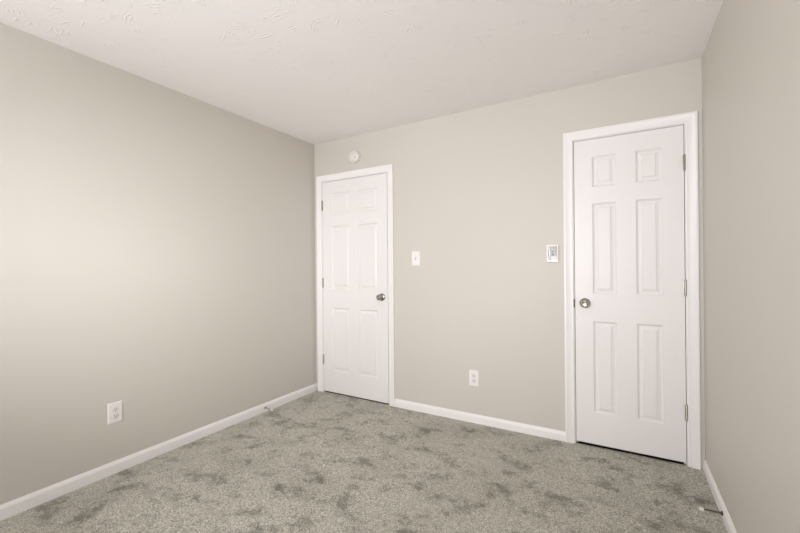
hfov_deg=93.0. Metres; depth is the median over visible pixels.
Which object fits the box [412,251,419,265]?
light switch
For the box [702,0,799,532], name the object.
wall
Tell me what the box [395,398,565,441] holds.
baseboard
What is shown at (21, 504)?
baseboard
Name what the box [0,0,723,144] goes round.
ceiling
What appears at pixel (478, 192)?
wall
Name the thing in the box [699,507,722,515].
door stop
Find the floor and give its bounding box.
[0,390,727,532]
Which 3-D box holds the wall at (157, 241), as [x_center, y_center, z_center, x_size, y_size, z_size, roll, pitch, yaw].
[-1.725,0.016,2.385,0.120,2.440,5.300,-1,0,30]
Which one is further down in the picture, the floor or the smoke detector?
the floor
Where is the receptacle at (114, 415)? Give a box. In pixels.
[112,413,118,418]
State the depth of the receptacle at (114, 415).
2.27 m
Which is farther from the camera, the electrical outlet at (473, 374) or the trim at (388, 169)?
the trim at (388, 169)
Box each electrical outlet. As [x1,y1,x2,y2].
[107,400,122,424]
[469,370,478,386]
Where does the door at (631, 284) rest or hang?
in the wall at (478, 192)
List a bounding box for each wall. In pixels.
[0,22,315,504]
[314,58,704,468]
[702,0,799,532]
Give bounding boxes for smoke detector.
[349,151,360,163]
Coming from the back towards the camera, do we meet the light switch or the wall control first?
the light switch
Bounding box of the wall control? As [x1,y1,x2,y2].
[547,245,558,261]
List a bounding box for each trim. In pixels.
[316,164,394,406]
[563,111,700,469]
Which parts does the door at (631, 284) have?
knob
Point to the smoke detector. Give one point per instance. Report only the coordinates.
(354, 156)
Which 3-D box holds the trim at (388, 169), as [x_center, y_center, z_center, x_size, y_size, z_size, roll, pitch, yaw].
[-0.405,0.168,3.584,0.882,2.117,0.138,-1,0,30]
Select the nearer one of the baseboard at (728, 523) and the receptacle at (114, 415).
the baseboard at (728, 523)
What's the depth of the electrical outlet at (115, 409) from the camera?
2.27 m
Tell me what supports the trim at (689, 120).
attached to the wall at (478, 192)
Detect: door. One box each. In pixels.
[321,173,388,403]
[574,125,687,462]
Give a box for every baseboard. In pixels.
[0,383,316,520]
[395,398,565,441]
[703,459,736,532]
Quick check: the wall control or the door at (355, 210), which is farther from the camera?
the door at (355, 210)

